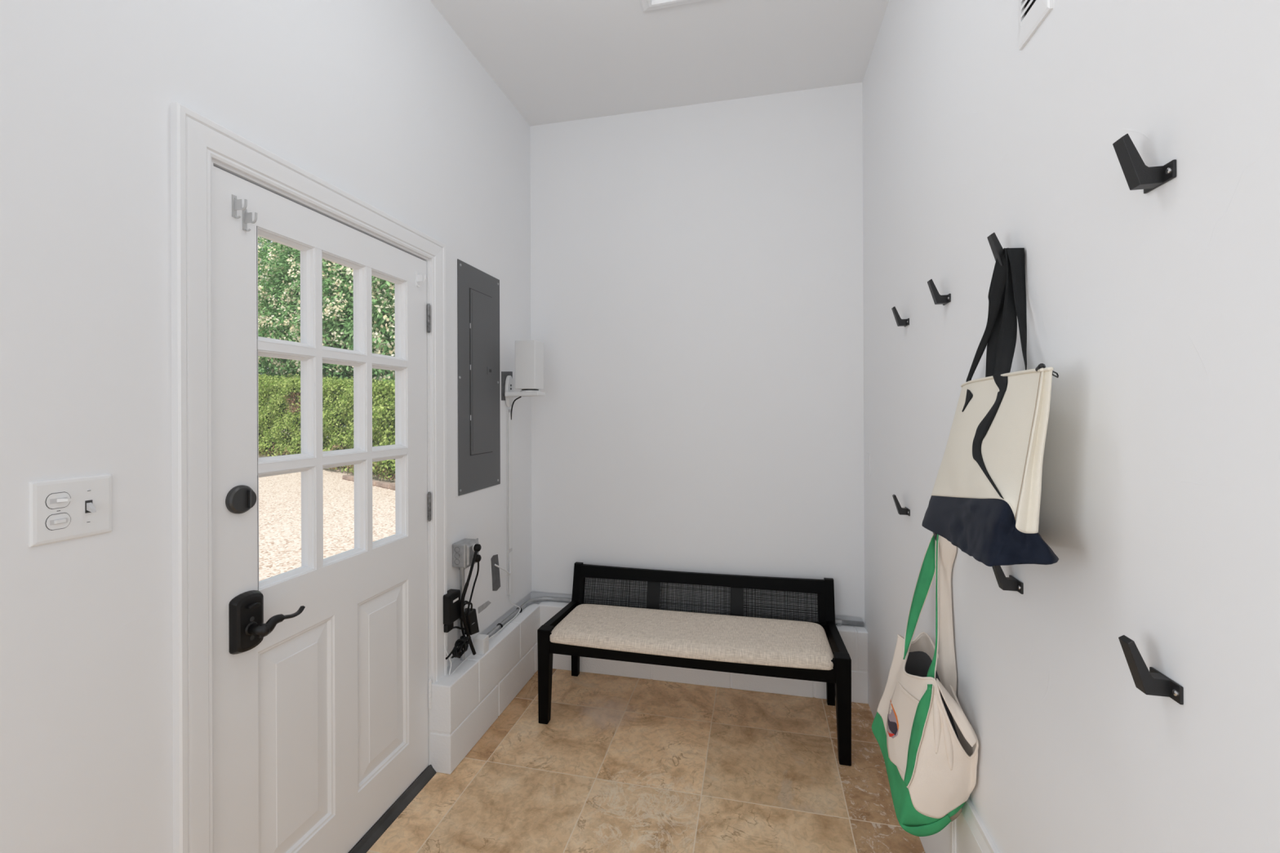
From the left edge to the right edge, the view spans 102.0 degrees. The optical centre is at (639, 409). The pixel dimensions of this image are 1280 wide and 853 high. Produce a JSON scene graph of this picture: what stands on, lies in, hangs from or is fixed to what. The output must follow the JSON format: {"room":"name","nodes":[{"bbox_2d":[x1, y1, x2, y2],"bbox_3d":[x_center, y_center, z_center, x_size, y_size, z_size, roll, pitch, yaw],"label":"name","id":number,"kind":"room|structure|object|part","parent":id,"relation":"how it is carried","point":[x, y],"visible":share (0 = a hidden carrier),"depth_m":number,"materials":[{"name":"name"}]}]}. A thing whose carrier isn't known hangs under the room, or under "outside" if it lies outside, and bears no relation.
{"room":"mudroom","nodes":[
{"label":"mudroom","id":0,"kind":"room"},
{"bbox_2d":[0,0,532,852],"bbox_3d":[-1.211,-0.101,0.790,0.152,3.110,5.015,0,0,13],"label":"wall","id":1,"kind":"structure","parent":0,"point":[383,102],"depth_m":1.09,"materials":[{"name":"white paint"}]},
{"bbox_2d":[28,474,112,546],"bbox_3d":[-1.078,0.189,0.992,0.022,0.118,0.123,0,0,13],"label":"light switch","id":2,"kind":"object","parent":1,"relation":"attached to","point":[63,509],"visible":1,"depth_m":0.98,"materials":[{"name":"white plastic"}]},
{"bbox_2d":[170,102,447,852],"bbox_3d":[-1.011,0.367,1.682,0.194,2.173,1.081,0,0,13],"label":"door frame","id":3,"kind":"structure","parent":1,"relation":"attached to","point":[196,140],"depth_m":1.21,"materials":[{"name":"white paint"}]},
{"bbox_2d":[213,165,431,852],"bbox_3d":[-0.927,0.415,1.668,0.116,2.017,0.844,0,0,13],"label":"door","id":4,"kind":"structure","parent":1,"relation":"in","point":[322,683],"depth_m":1.55,"materials":[{"name":"white paint"}]},
{"bbox_3d":[-1.006,0.544,1.330,0.021,0.151,0.082,0,0,13],"label":"lever plate","id":5,"kind":"part","parent":4,"relation":"part of","materials":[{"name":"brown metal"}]},
{"bbox_3d":[-0.961,0.557,1.374,0.054,0.043,0.140,0,0,13],"label":"lever","id":6,"kind":"part","parent":4,"relation":"part of","materials":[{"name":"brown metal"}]},
{"bbox_3d":[-1.012,-0.335,1.465,0.044,0.304,0.186,0,0,13],"label":"pane moulding","id":7,"kind":"part","parent":4,"relation":"part of","materials":[{"name":"white paint"}]},
{"bbox_3d":[-1.011,-0.008,1.465,0.044,0.304,0.186,0,0,13],"label":"pane moulding","id":8,"kind":"part","parent":4,"relation":"part of","materials":[{"name":"white paint"}]},
{"bbox_3d":[-1.010,0.324,1.465,0.044,0.312,0.186,0,0,13],"label":"pane moulding","id":9,"kind":"part","parent":4,"relation":"part of","materials":[{"name":"white paint"}]},
{"bbox_3d":[-0.985,0.952,1.492,0.013,0.624,0.256,0,0,13],"label":"panel","id":10,"kind":"part","parent":4,"relation":"part of","materials":[{"name":"white paint"}]},
{"bbox_3d":[-0.967,-0.335,1.669,0.044,0.304,0.186,0,0,13],"label":"pane moulding","id":11,"kind":"part","parent":4,"relation":"part of","materials":[{"name":"white paint"}]},
{"bbox_3d":[-0.965,-0.008,1.669,0.044,0.304,0.186,0,0,13],"label":"pane moulding","id":12,"kind":"part","parent":4,"relation":"part of","materials":[{"name":"white paint"}]},
{"bbox_3d":[-0.964,0.324,1.669,0.044,0.312,0.186,0,0,13],"label":"pane moulding","id":13,"kind":"part","parent":4,"relation":"part of","materials":[{"name":"white paint"}]},
{"bbox_3d":[-0.909,0.951,1.835,0.013,0.624,0.257,0,0,13],"label":"panel","id":14,"kind":"part","parent":4,"relation":"part of","materials":[{"name":"white paint"}]},
{"bbox_3d":[-0.921,-0.336,1.873,0.044,0.304,0.187,0,0,13],"label":"pane moulding","id":15,"kind":"part","parent":4,"relation":"part of","materials":[{"name":"white paint"}]},
{"bbox_3d":[-0.920,-0.009,1.873,0.044,0.304,0.187,0,0,13],"label":"pane moulding","id":16,"kind":"part","parent":4,"relation":"part of","materials":[{"name":"white paint"}]},
{"bbox_3d":[-0.918,0.323,1.873,0.044,0.312,0.187,0,0,13],"label":"pane moulding","id":17,"kind":"part","parent":4,"relation":"part of","materials":[{"name":"white paint"}]},
{"bbox_2d":[443,543,481,655],"bbox_3d":[-0.766,0.833,2.212,0.079,0.493,0.189,0,0,39],"label":"supplies","id":18,"kind":"object","parent":1,"relation":"attached to","point":[453,606],"visible":0.94,"depth_m":2.18,"materials":[{"name":"black plastic"}]},
{"bbox_3d":[-0.733,0.833,2.238,0.058,0.493,0.110,0,0,13],"label":"power cord","id":19,"kind":"part","parent":18,"relation":"part of","materials":[{"name":"black plastic"}]},
{"bbox_2d":[452,537,479,660],"bbox_3d":[-0.760,0.833,2.273,0.080,0.519,0.110,0,0,13],"label":"junction box","id":20,"kind":"object","parent":1,"relation":"attached to","point":[463,552],"visible":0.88,"depth_m":2.23,"materials":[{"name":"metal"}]},
{"bbox_2d":[459,554,481,636],"bbox_3d":[-0.743,0.835,2.270,0.090,0.404,0.135,0,0,13],"label":"power adapter","id":21,"kind":"object","parent":20,"relation":"hanging from","point":[470,614],"visible":0.84,"depth_m":2.27,"materials":[{"name":"black plastic"}]},
{"bbox_2d":[445,635,471,659],"bbox_3d":[-0.762,0.999,2.169,0.048,0.066,0.145,0,0,13],"label":"coiled cord","id":22,"kind":"object","parent":21,"relation":"hanging from","point":[464,642],"visible":1,"depth_m":2.18,"materials":[{"name":"black plastic"}]},
{"bbox_3d":[-0.734,0.762,2.248,0.046,0.260,0.100,0,0,38],"label":"power cord","id":23,"kind":"part","parent":21,"relation":"part of","materials":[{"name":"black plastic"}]},
{"bbox_2d":[457,258,500,496],"bbox_3d":[-0.755,-0.143,2.464,0.013,1.044,0.381,0,0,13],"label":"breaker panel","id":24,"kind":"object","parent":1,"relation":"attached to","point":[477,291],"visible":1,"depth_m":2.44,"materials":[{"name":"grey metal"}]},
{"bbox_3d":[-0.753,-0.175,2.470,0.005,0.761,0.198,0,0,13],"label":"panel door","id":25,"kind":"part","parent":24,"relation":"part of","materials":[{"name":"grey metal"}]},
{"bbox_2d":[494,561,511,574],"bbox_3d":[-0.696,0.816,2.656,0.024,0.092,0.150,0,0,18],"label":"cable","id":26,"kind":"object","parent":1,"relation":"attached to","point":[495,565],"visible":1,"depth_m":2.67,"materials":[{"name":"white plastic"}]},
{"bbox_2d":[506,409,512,595],"bbox_3d":[-0.689,0.486,2.743,0.015,0.977,0.043,0,0,13],"label":"cable raceway","id":27,"kind":"object","parent":1,"relation":"attached to","point":[508,421],"visible":1,"depth_m":2.73,"materials":[{"name":"grey plastic"}]},
{"bbox_2d":[504,375,545,406],"bbox_3d":[-0.604,-0.099,2.702,0.196,0.165,0.100,0,0,13],"label":"bracket","id":28,"kind":"object","parent":1,"relation":"attached to","point":[509,393],"visible":1,"depth_m":2.69,"materials":[{"name":"white plastic"}]},
{"bbox_3d":[-0.689,-0.099,2.731,0.018,0.165,0.072,0,0,13],"label":"plate","id":29,"kind":"part","parent":28,"relation":"part of","materials":[{"name":"white plastic"}]},
{"bbox_3d":[-0.598,-0.081,2.700,0.184,0.024,0.100,0,0,13],"label":"shelf arm","id":30,"kind":"part","parent":28,"relation":"part of","materials":[{"name":"white plastic"}]},
{"bbox_2d":[511,339,543,419],"bbox_3d":[-0.607,-0.152,2.702,0.177,0.408,0.110,0,0,13],"label":"router","id":31,"kind":"object","parent":28,"relation":"on","point":[529,354],"visible":0.97,"depth_m":2.65,"materials":[{"name":"white plastic"}]},
{"bbox_3d":[-0.651,-0.009,2.706,0.011,0.124,0.109,0,0,-42],"label":"router cord","id":32,"kind":"part","parent":31,"relation":"part of","materials":[{"name":"black plastic"}]},
{"bbox_2d":[352,668,924,852],"bbox_3d":[-0.236,1.511,0.625,2.315,0.120,5.115,0,0,13],"label":"floor","id":33,"kind":"structure","parent":0,"point":[620,764],"depth_m":2.02,"materials":[{"name":"tile"}]},
{"bbox_2d":[348,764,436,852],"bbox_3d":[-1.018,1.439,1.686,0.228,0.030,0.845,0,0,13],"label":"threshold","id":34,"kind":"object","parent":33,"relation":"on","point":[374,833],"visible":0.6,"depth_m":1.85,"materials":[{"name":"grey metal"}]},
{"bbox_2d":[430,604,540,774],"bbox_3d":[-0.707,1.277,2.509,0.104,0.352,0.896,0,0,13],"label":"block base","id":35,"kind":"object","parent":33,"relation":"on","point":[466,703],"visible":0.86,"depth_m":2.29,"materials":[{"name":"white"}]},
{"bbox_2d":[444,635,472,675],"bbox_3d":[-0.776,1.019,2.242,0.026,0.168,0.204,0,0,13],"label":"wire","id":36,"kind":"object","parent":35,"relation":"on","point":[461,663],"visible":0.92,"depth_m":2.16,"materials":[{"name":"white plastic"}]},
{"bbox_2d":[473,634,488,654],"bbox_3d":[-0.722,1.066,2.355,0.053,0.070,0.050,0,0,13],"label":"adapter","id":37,"kind":"object","parent":35,"relation":"on","point":[481,642],"visible":0.9,"depth_m":2.33,"materials":[{"name":"white plastic"}]},
{"bbox_3d":[-0.696,1.065,2.349,0.001,0.046,0.030,0,0,13],"label":"lid","id":38,"kind":"part","parent":37,"relation":"part of","materials":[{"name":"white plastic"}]},
{"bbox_2d":[537,562,851,766],"bbox_3d":[0.248,1.152,2.501,1.370,0.594,0.556,0,0,13],"label":"bench","id":39,"kind":"object","parent":33,"relation":"on","point":[734,642],"visible":1,"depth_m":2.40,"materials":[{"name":"black wood"}]},
{"bbox_3d":[-0.438,1.233,2.411,0.062,0.438,0.057,0,0,13],"label":"leg","id":40,"kind":"part","parent":39,"relation":"part of","materials":[{"name":"black wood"}]},
{"bbox_3d":[-0.401,1.066,2.637,0.036,0.101,0.430,0,0,13],"label":"rail","id":41,"kind":"part","parent":39,"relation":"part of","materials":[{"name":"black wood"}]},
{"bbox_3d":[-0.349,1.154,2.869,0.044,0.594,0.094,0,0,13],"label":"leg","id":42,"kind":"part","parent":39,"relation":"part of","materials":[{"name":"black wood"}]},
{"bbox_3d":[-0.135,1.001,2.824,0.361,0.150,0.037,0,0,11],"label":"cane panel","id":43,"kind":"part","parent":39,"relation":"part of","materials":[{"name":"black wicker"}]},
{"bbox_2d":[550,604,833,670],"bbox_3d":[0.231,1.044,2.449,1.265,0.070,0.446,0,0,13],"label":"seat cushion","id":44,"kind":"object","parent":39,"relation":"on","point":[753,643],"depth_m":2.33,"materials":[{"name":"fabric"}]},
{"bbox_3d":[0.195,1.073,2.261,1.252,0.095,0.028,0,0,13],"label":"rail","id":45,"kind":"part","parent":39,"relation":"part of","materials":[{"name":"black wood"}]},
{"bbox_3d":[0.287,1.000,2.733,0.378,0.151,0.037,0,0,13],"label":"cane panel","id":46,"kind":"part","parent":39,"relation":"part of","materials":[{"name":"black wicker"}]},
{"bbox_3d":[0.290,1.086,2.688,1.302,0.066,0.024,0,0,13],"label":"rail","id":47,"kind":"part","parent":39,"relation":"part of","materials":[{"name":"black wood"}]},
{"bbox_3d":[0.303,0.893,2.750,1.290,0.064,0.046,0,0,13],"label":"rail","id":48,"kind":"part","parent":39,"relation":"part of","materials":[{"name":"black wood"}]},
{"bbox_3d":[0.712,0.998,2.635,0.374,0.149,0.037,0,0,14],"label":"cane panel","id":49,"kind":"part","parent":39,"relation":"part of","materials":[{"name":"black wicker"}]},
{"bbox_3d":[0.946,1.149,2.580,0.044,0.594,0.094,0,0,13],"label":"leg","id":50,"kind":"part","parent":39,"relation":"part of","materials":[{"name":"black wood"}]},
{"bbox_3d":[0.893,1.061,2.348,0.036,0.101,0.430,0,0,13],"label":"rail","id":51,"kind":"part","parent":39,"relation":"part of","materials":[{"name":"black wood"}]},
{"bbox_3d":[0.831,1.228,2.127,0.062,0.438,0.057,0,0,13],"label":"leg","id":52,"kind":"part","parent":39,"relation":"part of","materials":[{"name":"black wood"}]},
{"bbox_2d":[539,600,868,703],"bbox_3d":[0.281,1.273,2.784,1.745,0.352,0.104,0,0,13],"label":"block base","id":53,"kind":"object","parent":33,"relation":"on","point":[855,638],"visible":0.32,"depth_m":2.68,"materials":[{"name":"white"}]},
{"bbox_2d":[486,596,863,637],"bbox_3d":[0.184,1.085,2.522,1.802,0.033,0.622,0,0,13],"label":"conduit","id":54,"kind":"object","parent":53,"relation":"on","point":[838,622],"visible":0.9,"depth_m":2.77,"materials":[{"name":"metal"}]},
{"bbox_2d":[488,595,520,639],"bbox_3d":[-0.692,1.038,2.617,0.033,0.118,0.400,0,0,9],"label":"cable","id":55,"kind":"object","parent":54,"relation":"attached to","point":[504,626],"visible":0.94,"depth_m":2.69,"materials":[{"name":"white plastic"}]},
{"bbox_2d":[430,0,888,126],"bbox_3d":[0.929,-1.738,-0.867,5.265,0.150,7.515,0,0,13],"label":"ceiling","id":56,"kind":"structure","parent":0,"point":[554,61],"depth_m":2.38,"materials":[{"name":"white paint"}]},
{"bbox_2d":[640,0,705,11],"bbox_3d":[0.255,-1.650,1.694,0.670,0.022,0.780,0,0,13],"label":"attic hatch","id":57,"kind":"object","parent":56,"relation":"attached to","point":[646,5],"visible":1,"depth_m":2.09,"materials":[{"name":"white paint"}]},
{"bbox_2d":[529,82,864,625],"bbox_3d":[0.296,-0.106,2.921,2.165,3.110,0.200,0,0,13],"label":"wall","id":58,"kind":"structure","parent":0,"point":[697,285],"depth_m":2.80,"materials":[{"name":"white paint"}]},
{"bbox_2d":[862,0,1279,852],"bbox_3d":[0.715,-0.108,0.360,0.170,3.110,5.015,0,0,13],"label":"wall","id":59,"kind":"structure","parent":0,"point":[1156,313],"depth_m":0.83,"materials":[{"name":"white paint"}]},
{"bbox_2d":[891,306,909,327],"bbox_3d":[0.940,-0.339,1.876,0.050,0.071,0.054,0,0,13],"label":"coat hook","id":60,"kind":"object","parent":59,"relation":"attached to","point":[900,322],"visible":1,"depth_m":1.87,"materials":[{"name":"black metal"}]},
{"bbox_2d":[892,494,910,515],"bbox_3d":[0.943,0.343,1.876,0.050,0.071,0.054,0,0,13],"label":"coat hook","id":61,"kind":"object","parent":59,"relation":"attached to","point":[901,511],"visible":1,"depth_m":1.87,"materials":[{"name":"black metal"}]},
{"bbox_2d":[927,279,951,305],"bbox_3d":[0.853,-0.339,1.484,0.050,0.071,0.054,0,0,13],"label":"coat hook","id":62,"kind":"object","parent":59,"relation":"attached to","point":[938,299],"visible":1,"depth_m":1.48,"materials":[{"name":"black metal"}]},
{"bbox_3d":[0.875,-0.315,1.478,0.004,0.024,0.054,0,0,13],"label":"mounting plate","id":63,"kind":"part","parent":62,"relation":"part of","materials":[{"name":"black metal"}]},
{"bbox_2d":[949,798,999,852],"bbox_3d":[0.491,1.226,-0.223,0.023,0.445,3.378,0,0,13],"label":"baseboard","id":64,"kind":"structure","parent":59,"relation":"attached to","point":[968,833],"depth_m":1.30,"materials":[{"name":"white paint"}]},
{"bbox_2d":[986,232,1003,265],"bbox_3d":[0.766,-0.338,1.095,0.050,0.071,0.054,0,0,13],"label":"coat hook","id":65,"kind":"object","parent":59,"relation":"attached to","point":[996,246],"visible":0.4,"depth_m":1.09,"materials":[{"name":"black metal"}]},
{"bbox_2d":[921,247,1058,566],"bbox_3d":[0.717,-0.025,1.085,0.141,0.638,0.567,0,0,17],"label":"tote bag","id":66,"kind":"object","parent":65,"relation":"hanging from","point":[985,499],"visible":1,"depth_m":0.98,"materials":[{"name":"beige fabric"}]},
{"bbox_3d":[0.664,-0.064,0.848,0.046,0.023,0.018,0,0,-25],"label":"zipper pull","id":67,"kind":"part","parent":66,"relation":"part of","materials":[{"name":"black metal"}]},
{"bbox_2d":[991,565,1023,594],"bbox_3d":[0.768,0.344,1.095,0.050,0.071,0.054,0,0,13],"label":"coat hook","id":68,"kind":"object","parent":59,"relation":"attached to","point":[1011,583],"visible":0.88,"depth_m":1.09,"materials":[{"name":"black metal"}]},
{"bbox_3d":[0.791,0.367,1.090,0.004,0.024,0.054,0,0,13],"label":"mounting plate","id":69,"kind":"part","parent":68,"relation":"part of","materials":[{"name":"black metal"}]},
{"bbox_2d":[1018,0,1053,50],"bbox_3d":[0.765,-0.893,1.008,0.009,0.310,0.114,0,0,13],"label":"air vent","id":70,"kind":"object","parent":59,"relation":"in","point":[1032,13],"visible":1,"depth_m":1.02,"materials":[{"name":"white paint"}]},
{"bbox_2d":[1112,133,1176,193],"bbox_3d":[0.679,-0.338,0.705,0.050,0.071,0.054,0,0,13],"label":"coat hook","id":71,"kind":"object","parent":59,"relation":"attached to","point":[1138,175],"visible":1,"depth_m":0.70,"materials":[{"name":"black metal"}]},
{"bbox_3d":[0.701,-0.314,0.700,0.004,0.024,0.054,0,0,13],"label":"mounting plate","id":72,"kind":"part","parent":71,"relation":"part of","materials":[{"name":"black metal"}]},
{"bbox_2d":[1118,635,1183,705],"bbox_3d":[0.679,0.344,0.697,0.050,0.071,0.054,0,0,13],"label":"coat hook","id":73,"kind":"object","parent":59,"relation":"attached to","point":[1151,682],"visible":1,"depth_m":0.69,"materials":[{"name":"black metal"}]},
{"bbox_3d":[0.678,0.344,0.697,0.047,0.071,0.020,0,0,13],"label":"arm","id":74,"kind":"part","parent":73,"relation":"part of","materials":[{"name":"black metal"}]},
{"bbox_3d":[0.702,0.368,0.692,0.004,0.024,0.054,0,0,13],"label":"mounting plate","id":75,"kind":"part","parent":73,"relation":"part of","materials":[{"name":"black metal"}]},
{"bbox_3d":[0.855,0.343,1.484,0.050,0.071,0.054,0,0,13],"label":"coat hook","id":76,"kind":"object","parent":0,"visible":0},
{"bbox_2d":[871,533,978,836],"bbox_3d":[0.781,0.701,1.454,0.183,0.768,0.382,0,0,13],"label":"tote bag","id":77,"kind":"object","parent":76,"relation":"hanging from","point":[929,747],"visible":0.98,"depth_m":1.37,"materials":[{"name":"beige fabric"}]},
{"bbox_3d":[0.832,0.522,1.510,0.107,0.410,0.086,0,0,36],"label":"handle","id":78,"kind":"part","parent":77,"relation":"part of","materials":[{"name":"green fabric"}]},
{"bbox_3d":[0.769,0.641,1.400,0.145,0.648,0.184,0,0,13],"label":"handle","id":79,"kind":"part","parent":77,"relation":"part of","materials":[{"name":"green fabric"}]},
{"bbox_3d":[0.859,0.496,1.483,0.018,0.355,0.054,0,0,8],"label":"handle","id":80,"kind":"part","parent":77,"relation":"part of","materials":[{"name":"beige fabric"}]},
{"bbox_3d":[0.857,0.568,1.448,0.023,0.499,0.082,0,0,-8],"label":"handle","id":81,"kind":"part","parent":77,"relation":"part of","materials":[{"name":"beige fabric"}]},
{"label":"outside","id":82,"kind":"structure","parent":0,"visible":0},
{"bbox_2d":[258,428,395,581],"bbox_3d":[-21.015,1.703,12.381,43.570,0.050,65.000,0,0,13],"label":"ground","id":83,"kind":"structure","parent":82,"point":[279,495],"depth_m":7.81,"materials":[{"name":"beige gravel"}]},
{"bbox_2d":[257,235,298,408],"bbox_3d":[-15.885,-4.149,26.084,9.325,11.630,7.939,0,0,-44],"label":"flowering tree","id":84,"kind":"object","parent":83,"relation":"on","point":[262,240],"visible":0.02,"depth_m":23.64,"materials":[{"name":"green plant"}]},
{"bbox_2d":[257,242,344,426],"bbox_3d":[-11.857,-3.603,22.011,9.168,10.511,7.107,0,0,-42],"label":"flowering tree","id":85,"kind":"object","parent":83,"relation":"on","point":[282,279],"visible":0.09,"depth_m":19.84,"materials":[{"name":"green plant"}]},
{"bbox_2d":[257,371,395,480],"bbox_3d":[-11.963,-0.072,17.775,24.153,3.630,1.941,0,0,40],"label":"boxwood hedge","id":86,"kind":"object","parent":83,"relation":"on","point":[338,399],"visible":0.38,"depth_m":14.14,"materials":[{"name":"green plant"}]},
{"bbox_2d":[275,258,389,421],"bbox_3d":[-8.313,-3.192,18.744,7.965,9.665,6.368,0,0,-34],"label":"flowering tree","id":87,"kind":"object","parent":83,"relation":"on","point":[335,281],"visible":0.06,"depth_m":16.76,"materials":[{"name":"green plant"}]},
{"bbox_2d":[342,474,354,480],"bbox_3d":[-6.749,1.576,12.050,0.512,0.097,0.156,0,0,40],"label":"edging stone","id":88,"kind":"object","parent":83,"relation":"on","point":[349,477],"visible":0.76,"depth_m":11.97,"materials":[{"name":"beige stone"}]},
{"bbox_2d":[334,268,395,386],"bbox_3d":[-5.266,-2.622,15.847,7.053,8.506,5.591,0,0,-29],"label":"flowering tree","id":89,"kind":"object","parent":83,"relation":"on","point":[383,291],"visible":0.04,"depth_m":14.25,"materials":[{"name":"green plant"}]},
{"bbox_2d":[372,480,380,485],"bbox_3d":[-5.804,1.575,11.248,0.481,0.092,0.156,0,0,40],"label":"edging stone","id":90,"kind":"object","parent":83,"relation":"on","point":[374,482],"visible":0.31,"depth_m":11.07,"materials":[{"name":"beige stone"}]},
{"bbox_2d":[375,480,394,488],"bbox_3d":[-5.331,1.569,10.847,0.598,0.101,0.156,0,0,40],"label":"edging stone","id":91,"kind":"object","parent":83,"relation":"on","point":[380,484],"visible":0.83,"depth_m":10.79,"materials":[{"name":"beige stone"}]},
{"bbox_2d":[390,484,395,490],"bbox_3d":[-4.858,1.563,10.446,0.494,0.109,0.156,0,0,40],"label":"edging stone","id":92,"kind":"object","parent":83,"relation":"on","point":[392,486],"visible":0.24,"depth_m":10.47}
]}

